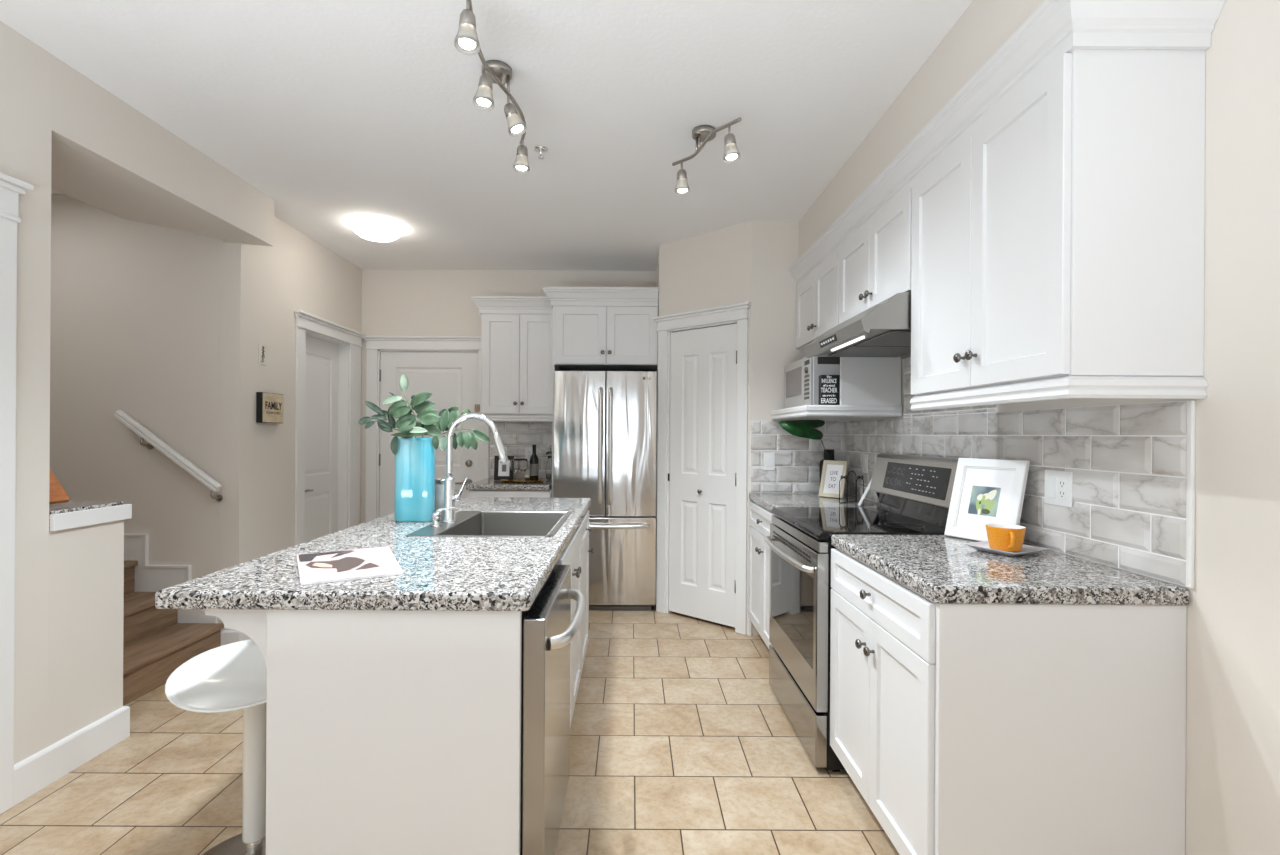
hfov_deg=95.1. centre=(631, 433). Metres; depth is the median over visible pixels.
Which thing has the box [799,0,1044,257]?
wall
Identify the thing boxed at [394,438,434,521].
vase
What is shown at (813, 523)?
cooktop
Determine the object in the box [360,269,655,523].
wall
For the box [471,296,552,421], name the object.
upper cabinet
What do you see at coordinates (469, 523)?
sink
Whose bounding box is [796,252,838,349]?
upper cabinet
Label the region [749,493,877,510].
countertop
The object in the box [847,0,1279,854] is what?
wall
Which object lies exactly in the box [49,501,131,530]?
granite ledge
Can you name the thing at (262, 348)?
wall plaque
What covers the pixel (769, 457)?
wall switch
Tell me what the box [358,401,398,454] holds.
leafy branch
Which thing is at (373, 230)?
ceiling light
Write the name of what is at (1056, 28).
crown molding
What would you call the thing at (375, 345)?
trim
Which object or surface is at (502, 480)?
tray
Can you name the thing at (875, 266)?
upper cabinet
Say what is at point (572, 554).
base cabinet
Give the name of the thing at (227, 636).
baseboard
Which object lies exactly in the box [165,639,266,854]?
bar stool
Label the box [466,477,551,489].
countertop
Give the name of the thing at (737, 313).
trim
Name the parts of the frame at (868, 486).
frame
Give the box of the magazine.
[296,546,403,585]
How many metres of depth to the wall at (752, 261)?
3.76 m
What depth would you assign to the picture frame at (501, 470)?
4.60 m
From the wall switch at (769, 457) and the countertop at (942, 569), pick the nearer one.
the countertop at (942, 569)
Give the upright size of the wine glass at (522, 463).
0.172 m
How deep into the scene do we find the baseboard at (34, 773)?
2.20 m
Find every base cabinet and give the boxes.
[469,489,551,497]
[556,525,581,725]
[579,510,593,673]
[748,501,773,648]
[830,548,1186,854]
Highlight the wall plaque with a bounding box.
[258,344,265,364]
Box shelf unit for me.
[771,357,901,419]
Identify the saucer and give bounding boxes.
[965,541,1047,555]
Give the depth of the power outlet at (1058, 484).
1.87 m
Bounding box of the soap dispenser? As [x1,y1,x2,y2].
[431,507,454,526]
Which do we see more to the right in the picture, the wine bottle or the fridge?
the fridge
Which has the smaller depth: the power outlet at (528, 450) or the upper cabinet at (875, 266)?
the upper cabinet at (875, 266)
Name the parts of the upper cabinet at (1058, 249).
door, knob, knob, door, light rail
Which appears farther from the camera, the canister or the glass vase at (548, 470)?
the glass vase at (548, 470)
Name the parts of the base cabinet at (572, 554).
door, door, knob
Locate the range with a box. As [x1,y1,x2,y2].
[764,453,957,771]
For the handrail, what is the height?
0.526 m
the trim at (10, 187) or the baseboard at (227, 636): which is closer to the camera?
the trim at (10, 187)
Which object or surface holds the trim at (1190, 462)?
attached to the wall at (1232, 796)
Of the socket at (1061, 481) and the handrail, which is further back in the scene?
the handrail
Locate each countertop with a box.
[155,497,590,610]
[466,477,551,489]
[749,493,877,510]
[831,534,1188,604]
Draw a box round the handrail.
[113,410,222,501]
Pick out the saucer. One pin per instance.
(983, 545)
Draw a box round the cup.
[985,523,1025,551]
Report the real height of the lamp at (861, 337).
0.009 m
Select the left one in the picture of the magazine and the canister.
the magazine
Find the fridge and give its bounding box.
[553,371,656,610]
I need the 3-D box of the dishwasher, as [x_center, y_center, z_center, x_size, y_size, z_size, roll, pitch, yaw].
[-0.485,0.854,1.712,0.681,0.861,0.600,0,0,0]
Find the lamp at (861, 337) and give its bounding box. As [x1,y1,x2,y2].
[831,336,864,350]
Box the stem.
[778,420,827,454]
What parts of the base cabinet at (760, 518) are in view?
door, drawer, door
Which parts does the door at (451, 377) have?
handle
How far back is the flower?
4.70 m
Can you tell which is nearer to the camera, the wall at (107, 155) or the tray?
the wall at (107, 155)
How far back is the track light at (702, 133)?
2.60 m
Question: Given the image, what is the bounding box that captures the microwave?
[784,356,839,408]
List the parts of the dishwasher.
handle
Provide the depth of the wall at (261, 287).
3.62 m
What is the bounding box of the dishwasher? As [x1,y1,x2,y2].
[520,565,584,854]
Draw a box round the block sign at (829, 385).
[819,375,839,404]
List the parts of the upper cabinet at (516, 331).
door, crown, light rail, door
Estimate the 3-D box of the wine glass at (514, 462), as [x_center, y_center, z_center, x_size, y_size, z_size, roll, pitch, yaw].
[-0.897,0.276,4.482,0.076,0.172,0.076,0,0,0]
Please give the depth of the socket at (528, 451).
4.90 m
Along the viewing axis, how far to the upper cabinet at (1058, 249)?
1.42 m
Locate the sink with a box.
[406,511,570,536]
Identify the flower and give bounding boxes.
[546,443,551,454]
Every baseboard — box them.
[14,706,129,805]
[221,630,250,645]
[749,619,750,635]
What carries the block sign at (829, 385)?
on the shelf unit
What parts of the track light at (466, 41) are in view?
lamp shade, bulb, drop rod, lamp shade, support rod, lamp shade, lamp shade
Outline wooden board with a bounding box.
[49,469,70,503]
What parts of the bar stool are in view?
seat, post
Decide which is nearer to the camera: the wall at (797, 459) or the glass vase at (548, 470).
the wall at (797, 459)
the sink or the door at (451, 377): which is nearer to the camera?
the sink
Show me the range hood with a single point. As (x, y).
(883, 329)
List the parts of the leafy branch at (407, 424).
stem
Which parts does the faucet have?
lever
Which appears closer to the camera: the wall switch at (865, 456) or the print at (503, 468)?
the wall switch at (865, 456)
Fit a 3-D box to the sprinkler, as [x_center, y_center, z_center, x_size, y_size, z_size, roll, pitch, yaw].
[-0.439,-1.352,2.822,0.068,0.044,0.068,0,0,0]
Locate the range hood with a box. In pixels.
[802,291,910,358]
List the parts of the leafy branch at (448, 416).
stem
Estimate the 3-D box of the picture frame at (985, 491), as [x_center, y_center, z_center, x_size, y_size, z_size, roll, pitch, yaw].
[1.258,0.235,2.083,0.097,0.290,0.248,0,0,-26]
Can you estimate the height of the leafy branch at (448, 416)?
0.426 m
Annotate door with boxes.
[304,336,337,541]
[379,352,479,516]
[668,324,736,626]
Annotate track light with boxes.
[454,0,529,172]
[672,117,741,194]
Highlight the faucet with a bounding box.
[442,413,508,522]
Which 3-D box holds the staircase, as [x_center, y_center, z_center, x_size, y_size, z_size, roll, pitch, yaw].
[-2.876,0.838,2.927,1.042,0.864,0.944,0,0,0]
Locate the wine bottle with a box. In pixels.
[530,445,538,480]
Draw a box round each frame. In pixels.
[494,456,513,480]
[819,460,847,498]
[858,479,879,505]
[944,458,1029,541]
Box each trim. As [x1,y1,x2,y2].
[0,172,33,813]
[294,310,365,545]
[363,336,488,521]
[653,302,751,634]
[1186,400,1195,588]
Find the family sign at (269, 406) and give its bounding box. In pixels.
[256,392,282,422]
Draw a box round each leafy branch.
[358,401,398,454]
[382,374,440,449]
[422,406,489,450]
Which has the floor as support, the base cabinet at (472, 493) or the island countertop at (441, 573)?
the base cabinet at (472, 493)
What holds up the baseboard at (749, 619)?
attached to the wall at (752, 261)
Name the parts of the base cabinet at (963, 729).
door, knob, knob, knob, drawer, door, panel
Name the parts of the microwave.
door, control panel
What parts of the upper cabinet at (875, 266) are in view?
door, knob, door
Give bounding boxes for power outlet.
[525,447,531,460]
[1044,470,1072,507]
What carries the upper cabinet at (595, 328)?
attached to the wall at (395, 302)
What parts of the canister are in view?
lid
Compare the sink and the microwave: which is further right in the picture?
the microwave
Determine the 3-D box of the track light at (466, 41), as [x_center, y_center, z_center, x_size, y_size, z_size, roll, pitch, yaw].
[-0.479,-1.251,2.045,0.172,0.247,1.062,0,0,0]
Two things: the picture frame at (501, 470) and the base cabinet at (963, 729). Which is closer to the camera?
the base cabinet at (963, 729)
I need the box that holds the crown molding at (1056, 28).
[789,0,1224,287]
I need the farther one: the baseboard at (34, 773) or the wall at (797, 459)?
the wall at (797, 459)
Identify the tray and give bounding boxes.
[501,479,544,482]
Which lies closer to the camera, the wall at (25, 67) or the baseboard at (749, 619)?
the wall at (25, 67)
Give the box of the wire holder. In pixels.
[839,471,863,502]
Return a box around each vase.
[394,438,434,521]
[545,456,551,479]
[819,449,836,482]
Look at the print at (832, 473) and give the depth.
3.50 m
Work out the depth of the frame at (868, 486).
3.06 m
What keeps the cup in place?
on the saucer
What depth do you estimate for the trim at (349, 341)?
4.69 m
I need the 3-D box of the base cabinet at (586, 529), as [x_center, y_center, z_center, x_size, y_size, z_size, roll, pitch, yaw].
[-0.531,0.849,3.077,0.633,0.869,0.498,0,0,0]
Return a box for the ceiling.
[0,0,972,270]
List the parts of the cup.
handle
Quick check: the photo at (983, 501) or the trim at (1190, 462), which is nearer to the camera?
the trim at (1190, 462)
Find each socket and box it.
[527,450,530,457]
[1058,478,1065,499]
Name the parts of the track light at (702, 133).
lamp shade, support rod, lamp shade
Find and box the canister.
[435,478,444,517]
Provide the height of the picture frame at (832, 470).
0.220 m
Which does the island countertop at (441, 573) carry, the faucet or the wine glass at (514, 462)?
the faucet
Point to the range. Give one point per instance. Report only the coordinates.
(915, 492)
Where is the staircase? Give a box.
[123,534,223,705]
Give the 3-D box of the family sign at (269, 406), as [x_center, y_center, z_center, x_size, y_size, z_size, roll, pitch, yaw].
[-2.258,-0.162,3.652,0.041,0.186,0.215,0,0,0]
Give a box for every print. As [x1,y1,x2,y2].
[498,460,509,475]
[823,464,842,493]
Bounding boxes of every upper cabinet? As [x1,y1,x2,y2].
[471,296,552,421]
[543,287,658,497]
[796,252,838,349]
[839,189,911,323]
[910,49,1207,410]
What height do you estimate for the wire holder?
0.175 m
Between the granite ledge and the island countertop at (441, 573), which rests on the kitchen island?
the island countertop at (441, 573)
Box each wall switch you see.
[764,452,774,469]
[863,453,867,472]
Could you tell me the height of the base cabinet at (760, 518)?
0.869 m
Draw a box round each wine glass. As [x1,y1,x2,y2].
[510,459,518,480]
[518,459,527,480]
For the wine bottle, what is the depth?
4.47 m
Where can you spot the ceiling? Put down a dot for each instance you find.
(342, 113)
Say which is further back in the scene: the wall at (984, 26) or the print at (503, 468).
the print at (503, 468)
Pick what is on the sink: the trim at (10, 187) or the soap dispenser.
the soap dispenser
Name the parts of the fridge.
door, handle, handle, handle, freezer drawer, door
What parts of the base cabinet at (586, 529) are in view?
drawer, door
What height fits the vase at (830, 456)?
0.283 m
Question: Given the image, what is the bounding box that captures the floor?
[0,604,899,854]
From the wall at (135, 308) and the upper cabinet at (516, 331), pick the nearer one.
the wall at (135, 308)
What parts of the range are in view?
handle, storage drawer, oven door, rail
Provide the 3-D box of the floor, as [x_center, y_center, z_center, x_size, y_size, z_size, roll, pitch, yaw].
[-1.408,1.309,-1.450,6.000,0.060,13.300,0,0,0]
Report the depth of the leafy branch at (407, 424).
2.44 m
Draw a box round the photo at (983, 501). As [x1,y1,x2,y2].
[968,486,1000,516]
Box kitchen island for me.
[205,609,521,854]
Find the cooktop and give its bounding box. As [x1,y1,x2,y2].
[771,507,944,540]
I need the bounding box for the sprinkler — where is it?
[534,146,547,158]
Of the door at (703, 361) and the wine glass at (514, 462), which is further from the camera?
the wine glass at (514, 462)
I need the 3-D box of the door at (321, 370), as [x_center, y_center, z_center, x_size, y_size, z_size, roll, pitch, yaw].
[-2.347,0.278,4.375,0.090,1.976,0.622,0,0,0]
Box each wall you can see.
[0,21,123,764]
[50,194,219,622]
[51,55,273,245]
[218,216,361,629]
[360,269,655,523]
[655,221,847,634]
[750,420,845,492]
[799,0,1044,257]
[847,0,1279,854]
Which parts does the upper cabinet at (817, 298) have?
door, door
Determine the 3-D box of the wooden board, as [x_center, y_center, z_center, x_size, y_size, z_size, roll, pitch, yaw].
[-2.324,0.143,2.260,0.182,0.257,0.140,0,0,0]
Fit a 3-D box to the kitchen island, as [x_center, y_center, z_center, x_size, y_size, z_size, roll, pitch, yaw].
[-0.651,0.849,2.365,0.768,0.869,1.960,0,0,0]
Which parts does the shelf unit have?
panel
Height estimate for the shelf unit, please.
0.450 m
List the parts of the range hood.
control panel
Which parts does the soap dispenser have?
spout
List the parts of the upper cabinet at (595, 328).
door, crown, door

